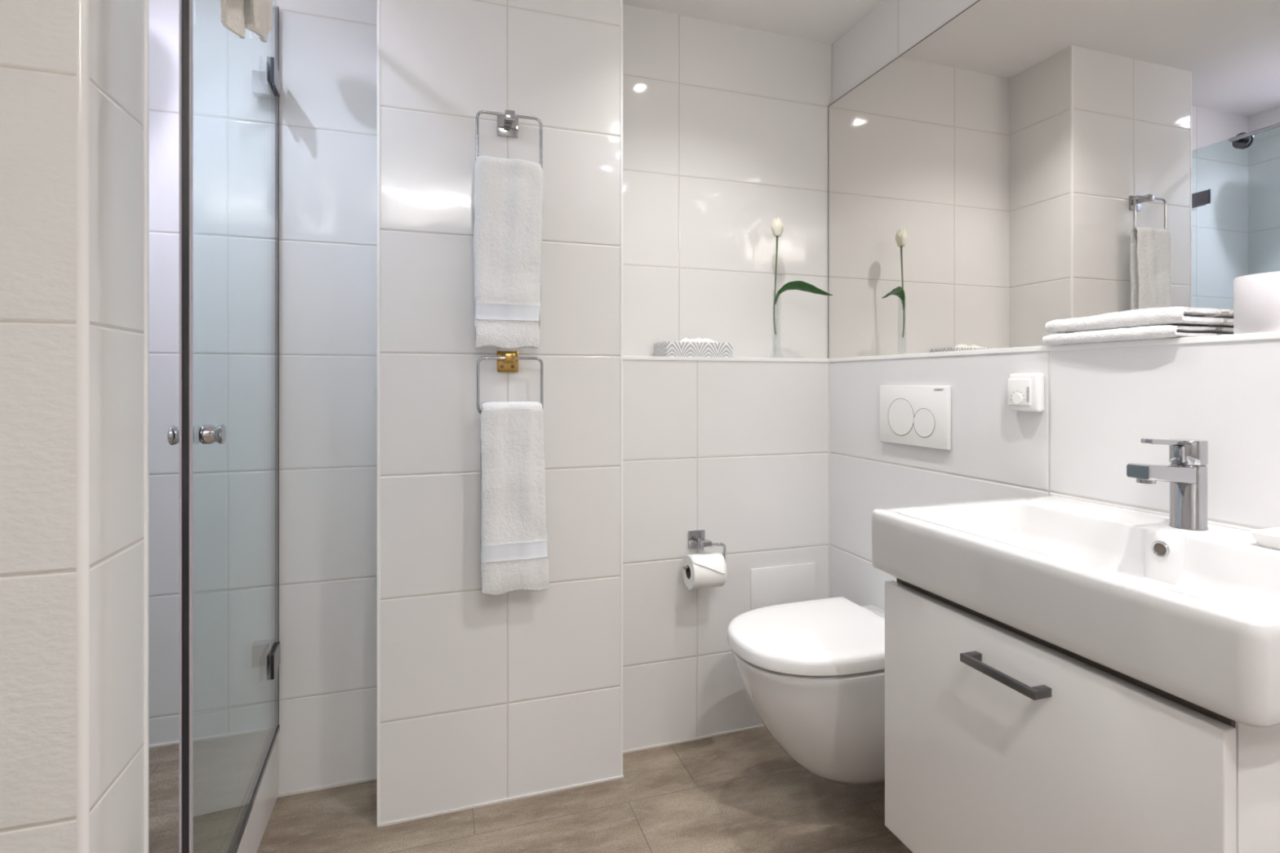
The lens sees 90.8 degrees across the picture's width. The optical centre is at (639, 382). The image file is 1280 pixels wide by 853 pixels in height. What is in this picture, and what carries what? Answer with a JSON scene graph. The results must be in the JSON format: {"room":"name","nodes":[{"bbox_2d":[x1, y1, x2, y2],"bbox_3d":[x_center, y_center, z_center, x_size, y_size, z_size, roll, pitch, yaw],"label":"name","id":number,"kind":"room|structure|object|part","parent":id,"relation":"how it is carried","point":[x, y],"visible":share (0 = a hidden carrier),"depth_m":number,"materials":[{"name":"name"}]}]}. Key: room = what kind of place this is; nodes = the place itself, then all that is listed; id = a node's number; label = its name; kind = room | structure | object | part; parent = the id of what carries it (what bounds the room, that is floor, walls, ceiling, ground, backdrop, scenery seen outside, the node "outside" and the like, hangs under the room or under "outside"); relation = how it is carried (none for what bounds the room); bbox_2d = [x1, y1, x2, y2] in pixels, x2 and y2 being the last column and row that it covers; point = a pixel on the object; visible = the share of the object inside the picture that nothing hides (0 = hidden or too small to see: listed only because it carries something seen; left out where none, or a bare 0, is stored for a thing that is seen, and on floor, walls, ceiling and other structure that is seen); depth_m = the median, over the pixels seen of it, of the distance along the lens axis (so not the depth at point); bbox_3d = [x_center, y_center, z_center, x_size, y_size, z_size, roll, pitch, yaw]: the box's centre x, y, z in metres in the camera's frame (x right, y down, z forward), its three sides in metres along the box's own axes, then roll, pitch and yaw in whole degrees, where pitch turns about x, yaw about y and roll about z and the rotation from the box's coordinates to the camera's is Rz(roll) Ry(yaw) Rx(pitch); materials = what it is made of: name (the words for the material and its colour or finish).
{"room":"bathroom","nodes":[
{"label":"bathroom","id":0,"kind":"room"},
{"bbox_2d":[0,0,143,852],"bbox_3d":[-1.102,-0.059,0.717,0.846,2.273,0.167,0,0,-18],"label":"wall","id":1,"kind":"structure","parent":0,"point":[37,37],"depth_m":0.76,"materials":[{"name":"tile"}]},
{"bbox_2d":[75,0,89,852],"bbox_3d":[-0.684,-0.058,0.773,0.017,2.272,0.017,0,0,-18],"label":"trim","id":2,"kind":"structure","parent":1,"relation":"attached to","point":[82,6],"depth_m":0.77,"materials":[{"name":"white"}]},
{"bbox_2d":[143,0,148,852],"bbox_3d":[-0.725,-0.059,0.924,0.008,2.273,0.008,0,0,-18],"label":"trim","id":3,"kind":"structure","parent":1,"relation":"attached to","point":[145,2],"depth_m":0.92,"materials":[{"name":"white"}]},
{"bbox_2d":[148,729,277,852],"bbox_3d":[-1.042,0.989,1.218,0.451,0.178,0.750,0,0,-18],"label":"floor","id":4,"kind":"structure","parent":0,"point":[225,769],"depth_m":1.42,"materials":[{"name":"tile"}]},
{"bbox_2d":[148,0,377,793],"bbox_3d":[-1.113,-0.059,1.692,0.807,2.273,0.195,0,0,-18],"label":"wall","id":5,"kind":"structure","parent":0,"point":[328,48],"depth_m":1.64,"materials":[{"name":"tile"}]},
{"bbox_2d":[148,727,273,748],"bbox_3d":[-1.157,0.897,1.573,0.450,0.005,0.005,0,0,-18],"label":"baseboard","id":6,"kind":"structure","parent":5,"relation":"attached to","point":[268,728],"depth_m":1.60,"materials":[{"name":"white tile"}]},
{"bbox_2d":[167,0,279,852],"bbox_3d":[-0.802,-0.039,1.294,0.126,1.876,0.749,0,0,-24],"label":"shower door","id":7,"kind":"structure","parent":5,"relation":"attached to","point":[265,85],"depth_m":0.94,"materials":[{"name":"clear glass"}]},
{"bbox_2d":[219,0,271,42],"bbox_3d":[-0.654,-0.766,1.032,0.059,0.394,0.266,0,0,-18],"label":"bath towel","id":8,"kind":"object","parent":7,"relation":"hanging from","point":[236,15],"visible":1,"depth_m":1.04,"materials":[{"name":"white fabric"}]},
{"bbox_3d":[-0.961,0.692,1.615,0.050,0.057,0.030,0,0,-21],"label":"wall plate","id":9,"kind":"part","parent":7,"relation":"part of","materials":[{"name":"silver metal"}]},
{"bbox_3d":[-0.961,-0.760,1.615,0.050,0.057,0.030,0,0,-21],"label":"wall plate","id":10,"kind":"part","parent":7,"relation":"part of","materials":[{"name":"silver metal"}]},
{"bbox_3d":[-0.928,0.692,1.582,0.006,0.057,0.065,0,0,-21],"label":"clamp plate","id":11,"kind":"part","parent":7,"relation":"part of","materials":[{"name":"silver metal"}]},
{"bbox_3d":[-0.928,-0.760,1.582,0.006,0.057,0.065,0,0,-21],"label":"clamp plate","id":12,"kind":"part","parent":7,"relation":"part of","materials":[{"name":"silver metal"}]},
{"bbox_2d":[277,732,279,797],"bbox_3d":[-0.942,0.989,1.643,0.005,0.178,0.005,0,0,-18],"label":"trim","id":13,"kind":"structure","parent":5,"relation":"attached to","point":[278,732],"depth_m":1.64,"materials":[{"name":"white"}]},
{"bbox_2d":[278,776,377,797],"bbox_3d":[-0.821,1.075,1.683,0.257,0.007,0.004,0,0,-18],"label":"baseboard","id":14,"kind":"structure","parent":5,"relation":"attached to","point":[374,778],"depth_m":1.68,"materials":[{"name":"white"}]},
{"bbox_2d":[380,0,620,823],"bbox_3d":[-0.404,-0.059,1.817,0.620,2.273,0.394,0,0,-18],"label":"wall pillar","id":15,"kind":"structure","parent":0,"point":[485,698],"depth_m":1.61,"materials":[{"name":"tile"}]},
{"bbox_2d":[377,0,380,824],"bbox_3d":[-0.636,-0.059,1.536,0.008,2.273,0.008,0,0,-18],"label":"trim","id":16,"kind":"structure","parent":15,"relation":"attached to","point":[378,1],"depth_m":1.53,"materials":[{"name":"white"}]},
{"bbox_2d":[377,774,623,827],"bbox_3d":[-0.341,1.075,1.629,0.623,0.006,0.004,0,0,-18],"label":"baseboard","id":17,"kind":"structure","parent":15,"relation":"attached to","point":[619,776],"depth_m":1.62,"materials":[{"name":"white"}]},
{"bbox_2d":[472,155,542,351],"bbox_3d":[-0.328,-0.319,1.574,0.169,0.480,0.045,0,0,-18],"label":"hand towel","id":18,"kind":"object","parent":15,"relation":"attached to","point":[508,193],"visible":1,"depth_m":1.56,"materials":[{"name":"white fabric"}]},
{"bbox_2d":[475,110,542,167],"bbox_3d":[-0.333,-0.606,1.600,0.164,0.162,0.062,0,0,-18],"label":"towel ring","id":19,"kind":"object","parent":15,"relation":"attached to","point":[508,122],"visible":0.91,"depth_m":1.60,"materials":[{"name":"silver metal"}]},
{"bbox_3d":[-0.341,-0.660,1.626,0.054,0.054,0.008,0,0,-18],"label":"wall plate","id":20,"kind":"part","parent":19,"relation":"part of","materials":[{"name":"silver metal"}]},
{"bbox_2d":[476,351,543,413],"bbox_3d":[-0.331,0.000,1.601,0.164,0.162,0.062,0,0,-18],"label":"towel ring","id":21,"kind":"object","parent":15,"relation":"attached to","point":[507,361],"visible":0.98,"depth_m":1.60,"materials":[{"name":"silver metal"}]},
{"bbox_3d":[-0.341,-0.054,1.626,0.054,0.054,0.008,0,0,-18],"label":"wall plate","id":22,"kind":"part","parent":21,"relation":"part of","materials":[{"name":"gold metal"}]},
{"bbox_2d":[480,401,549,595],"bbox_3d":[-0.313,0.286,1.579,0.168,0.478,0.047,0,0,-18],"label":"hand towel","id":23,"kind":"object","parent":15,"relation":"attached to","point":[513,553],"visible":1,"depth_m":1.56,"materials":[{"name":"white fabric"}]},
{"bbox_2d":[256,726,912,852],"bbox_3d":[0.017,1.118,0.111,2.800,0.080,3.900,0,0,-18],"label":"floor","id":24,"kind":"structure","parent":0,"point":[740,792],"depth_m":1.57,"materials":[{"name":"tile"}]},
{"bbox_2d":[622,360,828,751],"bbox_3d":[0.244,0.503,2.012,0.734,1.150,0.149,0,0,-18],"label":"wall","id":25,"kind":"structure","parent":0,"point":[736,452],"depth_m":1.92,"materials":[{"name":"tile"}]},
{"bbox_2d":[620,0,622,776],"bbox_3d":[-0.051,-0.059,1.726,0.008,2.273,0.008,0,0,-18],"label":"trim","id":26,"kind":"structure","parent":25,"relation":"attached to","point":[621,1],"depth_m":1.72,"materials":[{"name":"white"}]},
{"bbox_2d":[622,724,764,753],"bbox_3d":[0.268,1.075,1.940,0.734,0.006,0.004,0,0,-18],"label":"baseboard","id":27,"kind":"structure","parent":25,"relation":"attached to","point":[760,726],"depth_m":1.90,"materials":[{"name":"white"}]},
{"bbox_2d":[682,529,725,569],"bbox_3d":[0.179,0.492,1.868,0.135,0.093,0.084,0,0,-18],"label":"toilet paper holder","id":28,"kind":"object","parent":25,"relation":"attached to","point":[696,538],"visible":0.87,"depth_m":1.88,"materials":[{"name":"silver metal"}]},
{"bbox_3d":[0.171,0.472,1.905,0.053,0.053,0.009,0,0,-18],"label":"wall plate","id":29,"kind":"part","parent":28,"relation":"part of","materials":[{"name":"silver metal"}]},
{"bbox_3d":[0.189,0.504,1.838,0.135,0.068,0.008,0,0,-18],"label":"arm","id":30,"kind":"part","parent":28,"relation":"part of","materials":[{"name":"silver metal"}]},
{"bbox_2d":[682,551,726,589],"bbox_3d":[0.187,0.546,1.835,0.100,0.098,0.100,0,0,-18],"label":"toilet roll","id":31,"kind":"object","parent":28,"relation":"on","point":[708,570],"visible":0.98,"depth_m":1.80,"materials":[{"name":"white paper"}]},
{"bbox_2d":[622,355,829,362],"bbox_3d":[0.265,-0.072,1.945,0.732,0.012,0.014,0,0,-18],"label":"trim","id":32,"kind":"structure","parent":25,"relation":"attached to","point":[624,357],"depth_m":1.94,"materials":[{"name":"white tile"}]},
{"bbox_2d":[751,562,815,609],"bbox_3d":[0.454,0.694,1.999,0.230,0.228,0.005,0,0,-18],"label":"access panel","id":33,"kind":"object","parent":25,"relation":"attached to","point":[773,585],"visible":0.56,"depth_m":2.00,"materials":[{"name":"white tile"}]},
{"bbox_3d":[0.246,-0.074,2.019,0.718,0.005,0.137,0,0,-18],"label":"trim","id":34,"kind":"structure","parent":25,"relation":"on","visible":0},
{"bbox_2d":[653,337,732,357],"bbox_3d":[0.167,-0.110,1.989,0.219,0.064,0.115,0,0,-18],"label":"tissue box","id":35,"kind":"object","parent":34,"relation":"on","point":[698,347],"visible":0.99,"depth_m":1.94,"materials":[{"name":"white paper"}]},
{"bbox_2d":[768,290,782,357],"bbox_3d":[0.448,-0.190,2.073,0.057,0.225,0.057,0,0,-18],"label":"bud vase","id":36,"kind":"object","parent":34,"relation":"on","point":[772,291],"visible":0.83,"depth_m":2.08,"materials":[{"name":"clear glass"}]},
{"bbox_2d":[771,217,832,334],"bbox_3d":[0.525,-0.350,2.051,0.194,0.384,0.041,0,0,17],"label":"tulip","id":37,"kind":"object","parent":36,"relation":"in","point":[777,227],"visible":1,"depth_m":2.06,"materials":[{"name":"green plant"}]},
{"bbox_3d":[0.446,-0.322,2.073,0.018,0.329,0.007,0,0,-18],"label":"stem","id":38,"kind":"part","parent":37,"relation":"part of","materials":[{"name":"green plant"}]},
{"bbox_2d":[622,4,831,358],"bbox_3d":[0.302,-0.059,2.181,0.949,2.273,0.137,0,0,-18],"label":"wall","id":39,"kind":"structure","parent":0,"point":[726,126],"depth_m":2.10,"materials":[{"name":"tile"}]},
{"bbox_2d":[831,44,832,103],"bbox_3d":[0.679,-1.084,2.230,0.005,0.222,0.005,0,0,-18],"label":"trim","id":40,"kind":"structure","parent":39,"relation":"attached to","point":[831,44],"depth_m":2.23,"materials":[{"name":"white"}]},
{"bbox_2d":[622,0,884,44],"bbox_3d":[0.017,-1.235,0.111,2.800,0.080,3.900,0,0,-18],"label":"ceiling","id":41,"kind":"structure","parent":0,"point":[825,21],"depth_m":2.04,"materials":[{"name":"white paint"}]},
{"bbox_2d":[832,0,977,102],"bbox_3d":[1.292,-0.059,0.505,0.100,2.273,3.663,0,0,-18],"label":"wall","id":42,"kind":"structure","parent":0,"point":[893,27],"depth_m":1.98,"materials":[{"name":"tile"}]},
{"bbox_2d":[828,0,1279,359],"bbox_3d":[1.073,-0.526,0.989,0.019,0.896,2.600,0,0,-18],"label":"wall mirror","id":43,"kind":"object","parent":42,"relation":"attached to","point":[1023,166],"visible":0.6,"depth_m":1.42,"materials":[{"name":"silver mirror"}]},
{"bbox_2d":[830,338,1279,609],"bbox_3d":[1.190,0.503,0.472,0.115,1.150,3.663,0,0,-18],"label":"wall","id":44,"kind":"structure","parent":0,"point":[1100,404],"depth_m":1.29,"materials":[{"name":"tile"}]},
{"bbox_2d":[727,596,884,784],"bbox_3d":[0.482,0.801,1.606,0.529,0.375,0.364,0,0,-18],"label":"toilet","id":45,"kind":"object","parent":44,"relation":"attached to","point":[812,672],"visible":0.73,"depth_m":1.46,"materials":[{"name":"white ceramic"}]},
{"bbox_3d":[0.436,0.634,1.591,0.432,0.040,0.364,0,0,-18],"label":"lid","id":46,"kind":"part","parent":45,"relation":"part of","materials":[{"name":"white plastic"}]},
{"bbox_2d":[828,362,830,598],"bbox_3d":[0.616,0.503,2.053,0.004,1.138,0.004,0,0,-18],"label":"trim","id":47,"kind":"structure","parent":44,"relation":"attached to","point":[828,362],"depth_m":2.05,"materials":[{"name":"white"}]},
{"bbox_2d":[880,385,951,450],"bbox_3d":[0.728,0.088,1.686,0.014,0.160,0.253,0,0,-18],"label":"flush plate","id":48,"kind":"object","parent":44,"relation":"attached to","point":[917,415],"visible":1,"depth_m":1.66,"materials":[{"name":"white plastic"}]},
{"bbox_2d":[1007,373,1044,412],"bbox_3d":[0.828,0.021,1.357,0.028,0.082,0.074,0,0,-18],"label":"thermostat","id":49,"kind":"object","parent":44,"relation":"attached to","point":[1025,391],"visible":1,"depth_m":1.34,"materials":[{"name":"white plastic"}]},
{"bbox_2d":[829,331,1279,362],"bbox_3d":[1.163,-0.072,0.383,0.014,0.012,3.511,0,0,-18],"label":"trim","id":50,"kind":"structure","parent":44,"relation":"attached to","point":[1263,335],"depth_m":1.23,"materials":[{"name":"white tile"}]},
{"bbox_2d":[884,577,1279,852],"bbox_3d":[0.720,0.574,0.963,0.474,0.458,0.519,0,0,-18],"label":"vanity cabinet","id":51,"kind":"object","parent":44,"relation":"attached to","point":[1000,737],"visible":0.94,"depth_m":0.85,"materials":[{"name":"white paint"}]},
{"bbox_3d":[0.511,0.410,0.889,0.032,0.012,0.124,0,0,-18],"label":"handle","id":52,"kind":"part","parent":51,"relation":"part of","materials":[{"name":"grey metal"}]},
{"bbox_2d":[871,495,1279,727],"bbox_3d":[0.730,0.288,0.966,0.455,0.109,0.589,0,0,-18],"label":"basin","id":53,"kind":"object","parent":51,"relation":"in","point":[1193,616],"visible":1,"depth_m":0.88,"materials":[{"name":"white ceramic"}]},
{"bbox_2d":[1126,438,1208,531],"bbox_3d":[0.842,0.161,1.006,0.140,0.146,0.049,0,0,-18],"label":"mixer tap","id":54,"kind":"object","parent":53,"relation":"on","point":[1186,473],"visible":1,"depth_m":1.00,"materials":[{"name":"silver metal"}]},
{"bbox_3d":[0.831,0.145,1.002,0.116,0.034,0.038,0,0,-18],"label":"spout","id":55,"kind":"part","parent":54,"relation":"part of","materials":[{"name":"silver metal"}]},
{"bbox_3d":[0.834,0.108,1.003,0.084,0.040,0.020,0,0,-18],"label":"lever arm","id":56,"kind":"part","parent":54,"relation":"part of","materials":[{"name":"silver metal"}]},
{"bbox_3d":[0.886,0.112,1.020,0.048,0.038,0.048,0,0,-18],"label":"lever","id":57,"kind":"part","parent":54,"relation":"part of","materials":[{"name":"silver metal"}]},
{"bbox_2d":[1250,527,1279,550],"bbox_3d":[0.935,0.223,0.878,0.094,0.021,0.096,0,0,-18],"label":"soap dish","id":58,"kind":"object","parent":53,"relation":"on","point":[1269,538],"visible":1,"depth_m":0.90,"materials":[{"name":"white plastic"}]},
{"bbox_3d":[1.196,-0.074,0.473,0.103,0.005,3.663,0,0,-18],"label":"trim","id":59,"kind":"structure","parent":44,"relation":"on","visible":0},
{"bbox_2d":[1041,324,1217,344],"bbox_3d":[0.925,-0.090,1.214,0.120,0.023,0.254,0,0,-18],"label":"folded towel","id":60,"kind":"object","parent":59,"relation":"on","point":[1151,332],"visible":0.82,"depth_m":1.15,"materials":[{"name":"white fabric"}]},
{"bbox_2d":[1044,306,1223,333],"bbox_3d":[0.931,-0.118,1.209,0.115,0.033,0.256,0,0,-18],"label":"folded towel","id":61,"kind":"object","parent":60,"relation":"on","point":[1174,316],"visible":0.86,"depth_m":1.14,"materials":[{"name":"white fabric"}]},
{"bbox_2d":[1233,271,1279,333],"bbox_3d":[1.008,-0.124,1.003,0.095,0.092,0.095,0,0,-18],"label":"round pot","id":62,"kind":"object","parent":59,"relation":"on","point":[1256,297],"visible":0.84,"depth_m":0.99,"materials":[{"name":"white ceramic"}]}
]}

